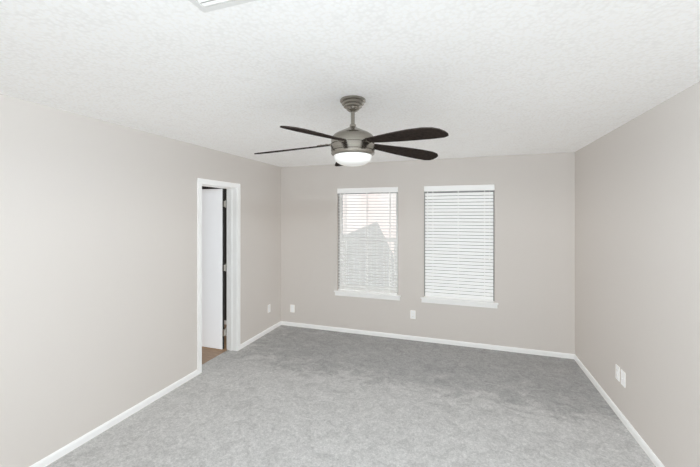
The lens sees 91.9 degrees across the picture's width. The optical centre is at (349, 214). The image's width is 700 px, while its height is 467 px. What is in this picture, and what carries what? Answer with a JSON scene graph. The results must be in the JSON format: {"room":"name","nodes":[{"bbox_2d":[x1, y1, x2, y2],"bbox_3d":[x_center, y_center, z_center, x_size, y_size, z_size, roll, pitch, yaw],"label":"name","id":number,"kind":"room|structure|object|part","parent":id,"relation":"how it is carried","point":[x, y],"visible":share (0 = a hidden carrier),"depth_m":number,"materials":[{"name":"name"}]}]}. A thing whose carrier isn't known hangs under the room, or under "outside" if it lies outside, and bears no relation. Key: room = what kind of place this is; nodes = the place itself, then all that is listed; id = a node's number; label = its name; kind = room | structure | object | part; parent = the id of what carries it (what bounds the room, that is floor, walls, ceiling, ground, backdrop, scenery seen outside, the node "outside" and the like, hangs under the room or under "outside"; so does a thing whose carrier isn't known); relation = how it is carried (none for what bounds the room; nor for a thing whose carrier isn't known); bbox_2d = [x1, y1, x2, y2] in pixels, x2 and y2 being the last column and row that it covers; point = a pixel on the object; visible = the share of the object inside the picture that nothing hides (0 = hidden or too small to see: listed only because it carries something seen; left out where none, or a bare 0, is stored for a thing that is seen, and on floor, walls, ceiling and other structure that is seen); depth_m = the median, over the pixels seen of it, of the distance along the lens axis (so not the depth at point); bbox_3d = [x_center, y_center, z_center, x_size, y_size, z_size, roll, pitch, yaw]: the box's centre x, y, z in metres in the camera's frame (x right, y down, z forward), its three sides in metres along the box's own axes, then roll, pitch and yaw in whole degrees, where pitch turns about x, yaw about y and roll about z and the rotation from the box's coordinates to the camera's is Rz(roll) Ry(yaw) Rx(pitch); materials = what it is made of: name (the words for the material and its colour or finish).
{"room":"empty bedroom","nodes":[
{"label":"empty bedroom","id":0,"kind":"room"},
{"bbox_2d":[0,94,280,466],"bbox_3d":[-1.969,0.482,2.876,0.140,2.465,5.156,0,0,19],"label":"wall","id":1,"kind":"structure","parent":0,"point":[98,218],"depth_m":2.67,"materials":[{"name":"beige paint"}]},
{"bbox_2d":[202,189,223,348],"bbox_3d":[-1.892,0.684,4.393,0.600,2.033,0.035,0,0,19],"label":"door","id":2,"kind":"structure","parent":1,"relation":"in","point":[212,209],"depth_m":4.33,"materials":[{"name":"white wood"}]},
{"bbox_2d":[222,200,225,335],"bbox_3d":[-1.595,0.675,4.299,0.024,1.726,0.048,0,0,19],"label":"door hinges","id":3,"kind":"object","parent":2,"relation":"attached to","point":[223,202],"depth_m":4.28,"materials":[{"name":"silver metal"}]},
{"bbox_2d":[197,178,240,374],"bbox_3d":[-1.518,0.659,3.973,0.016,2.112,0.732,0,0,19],"label":"door frame","id":4,"kind":"structure","parent":1,"relation":"attached to","point":[200,181],"depth_m":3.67,"materials":[{"name":"white wood"}]},
{"bbox_2d":[29,321,664,466],"bbox_3d":[-0.023,1.686,2.221,3.968,0.058,5.156,0,0,19],"label":"baseboard","id":5,"kind":"structure","parent":1,"relation":"attached to","point":[61,452],"depth_m":3.40,"materials":[{"name":"white wood"}]},
{"bbox_2d":[202,324,226,363],"bbox_3d":[-2.167,1.766,4.232,1.120,0.098,2.200,0,0,19],"label":"floor","id":6,"kind":"structure","parent":0,"point":[208,353],"depth_m":4.26,"materials":[{"name":"brown wood"}]},
{"bbox_2d":[204,186,226,320],"bbox_3d":[-1.799,0.482,5.343,1.110,2.465,0.140,0,0,19],"label":"wall","id":7,"kind":"structure","parent":0,"point":[225,190],"depth_m":5.32,"materials":[{"name":"paint"}]},
{"bbox_2d":[0,0,699,166],"bbox_3d":[-0.615,-0.800,2.421,5.498,0.100,5.436,0,0,19],"label":"ceiling","id":8,"kind":"structure","parent":0,"point":[500,77],"depth_m":1.70,"materials":[{"name":"white paint"}]},
{"bbox_2d":[189,0,256,12],"bbox_3d":[-0.396,-0.746,1.083,0.368,0.009,0.215,0,0,19],"label":"ceiling vent","id":9,"kind":"object","parent":8,"relation":"in","point":[205,6],"visible":1,"depth_m":1.19,"materials":[{"name":"white metal"}]},
{"bbox_2d":[254,95,448,166],"bbox_3d":[-0.019,-0.534,2.184,1.279,0.431,1.286,0,0,19],"label":"fan","id":10,"kind":"object","parent":8,"relation":"hanging from","point":[352,146],"visible":1,"depth_m":2.09,"materials":[{"name":"black wood"}]},
{"bbox_3d":[-0.389,-0.439,2.266,0.526,0.061,0.170,0,0,19],"label":"blade","id":11,"kind":"part","parent":10,"relation":"part of","materials":[{"name":"black wood"}]},
{"bbox_3d":[-0.196,-0.439,1.844,0.186,0.061,0.529,0,0,19],"label":"blade","id":12,"kind":"part","parent":10,"relation":"part of","materials":[{"name":"black wood"}]},
{"bbox_3d":[0.392,-0.439,2.376,0.419,0.061,0.419,0,0,19],"label":"blade","id":13,"kind":"part","parent":10,"relation":"part of","materials":[{"name":"black wood"}]},
{"bbox_3d":[0.297,-0.439,1.892,0.495,0.061,0.314,0,0,19],"label":"blade","id":14,"kind":"part","parent":10,"relation":"part of","materials":[{"name":"black wood"}]},
{"bbox_2d":[46,325,655,466],"bbox_3d":[-0.084,1.765,2.242,4.098,0.100,5.156,0,0,19],"label":"floor","id":15,"kind":"structure","parent":0,"point":[293,396],"depth_m":2.92,"materials":[{"name":"grey carpet"}]},
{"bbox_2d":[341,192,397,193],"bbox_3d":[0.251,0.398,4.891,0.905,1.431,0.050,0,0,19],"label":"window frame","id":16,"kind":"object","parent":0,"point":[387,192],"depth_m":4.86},
{"bbox_2d":[343,193,395,259],"bbox_3d":[1.804,-1.060,18.571,21.000,6.000,9.000,0,0,19],"label":"sky","id":17,"kind":"structure","parent":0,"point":[383,198],"depth_m":14.14,"materials":[{"name":"white"}]},
{"bbox_2d":[281,152,574,353],"bbox_3d":[0.822,0.482,4.731,4.248,2.465,0.140,0,0,19],"label":"wall","id":18,"kind":"structure","parent":0,"point":[534,194],"depth_m":4.49,"materials":[{"name":"beige paint"}]},
{"bbox_2d":[290,304,294,312],"bbox_3d":[-0.891,1.445,5.225,0.072,0.118,0.016,0,0,19],"label":"outlet","id":19,"kind":"object","parent":18,"relation":"attached to","point":[292,307],"visible":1,"depth_m":5.23,"materials":[{"name":"white plastic"}]},
{"bbox_2d":[335,292,399,300],"bbox_3d":[0.236,1.161,4.848,0.967,0.051,0.011,0,0,19],"label":"trim","id":20,"kind":"structure","parent":18,"relation":"attached to","point":[336,293],"depth_m":4.84,"materials":[{"name":"white wood"}]},
{"bbox_2d":[334,290,400,296],"bbox_3d":[0.247,1.125,4.880,0.987,0.020,0.116,0,0,19],"label":"sill","id":21,"kind":"structure","parent":18,"relation":"attached to","point":[341,291],"depth_m":4.82,"materials":[{"name":"white wood"}]},
{"bbox_2d":[338,193,397,291],"bbox_3d":[0.264,0.361,4.930,0.907,1.510,0.130,0,0,19],"label":"window","id":22,"kind":"structure","parent":18,"relation":"in","point":[341,260],"depth_m":4.89,"materials":[{"name":"white plastic"}]},
{"bbox_2d":[337,187,397,293],"bbox_3d":[0.250,0.360,4.889,0.903,1.502,0.066,0,0,19],"label":"window blind","id":23,"kind":"object","parent":22,"relation":"attached to","point":[378,189],"visible":1,"depth_m":4.86,"materials":[{"name":"white plastic"}]},
{"bbox_2d":[340,192,394,292],"bbox_3d":[0.246,0.377,4.889,0.810,1.437,0.064,0,0,19],"label":"blind cords","id":24,"kind":"object","parent":23,"relation":"attached to","point":[389,192],"depth_m":4.81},
{"bbox_2d":[410,310,415,318],"bbox_3d":[0.863,1.365,4.639,0.070,0.115,0.008,0,0,19],"label":"outlet","id":25,"kind":"object","parent":18,"relation":"attached to","point":[412,312],"visible":1,"depth_m":4.64,"materials":[{"name":"white plastic"}]},
{"bbox_2d":[425,191,492,299],"bbox_3d":[1.451,0.361,4.537,0.890,1.510,0.117,0,0,19],"label":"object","id":26,"kind":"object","parent":18,"relation":"in","point":[454,251],"depth_m":4.48,"materials":[{"name":"white plastic"}]},
{"bbox_2d":[424,184,494,301],"bbox_3d":[1.435,0.360,4.490,0.886,1.502,0.066,0,0,19],"label":"window blind","id":27,"kind":"object","parent":26,"relation":"attached to","point":[490,186],"visible":1,"depth_m":4.45,"materials":[{"name":"white plastic"}]},
{"bbox_2d":[427,190,489,299],"bbox_3d":[1.431,0.377,4.490,0.793,1.437,0.064,0,0,19],"label":"blind cords","id":28,"kind":"object","parent":27,"relation":"attached to","point":[484,190],"depth_m":4.36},
{"bbox_2d":[424,190,494,300],"bbox_3d":[1.436,0.398,4.492,0.888,1.431,0.050,0,0,19],"label":"window frame","id":29,"kind":"object","parent":26,"relation":"attached to","point":[480,190],"depth_m":4.45,"materials":[{"name":"white wood"}]},
{"bbox_2d":[421,299,496,307],"bbox_3d":[1.421,1.161,4.449,0.950,0.051,0.011,0,0,19],"label":"trim","id":30,"kind":"structure","parent":18,"relation":"attached to","point":[422,300],"depth_m":4.44,"materials":[{"name":"white wood"}]},
{"bbox_2d":[421,296,497,304],"bbox_3d":[1.432,1.125,4.481,0.970,0.020,0.116,0,0,19],"label":"sill","id":31,"kind":"structure","parent":18,"relation":"attached to","point":[431,298],"depth_m":4.43,"materials":[{"name":"white wood"}]},
{"bbox_2d":[575,81,699,466],"bbox_3d":[1.924,0.482,1.566,0.140,2.465,5.156,0,0,19],"label":"wall","id":32,"kind":"structure","parent":0,"point":[637,185],"depth_m":2.44,"materials":[{"name":"beige paint"}]},
{"bbox_2d":[616,364,619,381],"bbox_3d":[2.297,1.355,2.908,0.008,0.122,0.074,0,0,19],"label":"outlet","id":33,"kind":"object","parent":32,"relation":"attached to","point":[617,366],"visible":1,"depth_m":2.90,"materials":[{"name":"white plastic"}]},
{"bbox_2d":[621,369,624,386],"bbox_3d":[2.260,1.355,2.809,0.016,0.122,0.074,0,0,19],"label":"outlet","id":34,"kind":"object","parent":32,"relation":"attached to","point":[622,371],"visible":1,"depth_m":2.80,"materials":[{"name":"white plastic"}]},
{"label":"outside","id":35,"kind":"structure","parent":0,"visible":0},
{"bbox_3d":[5.625,1.990,18.952,32.000,0.100,29.840,0,0,19],"label":"ground","id":36,"kind":"structure","parent":35,"visible":0},
{"bbox_2d":[343,221,393,286],"bbox_3d":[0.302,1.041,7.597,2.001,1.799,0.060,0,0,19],"label":"house","id":37,"kind":"structure","parent":36,"relation":"on","point":[344,236],"depth_m":7.53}
]}

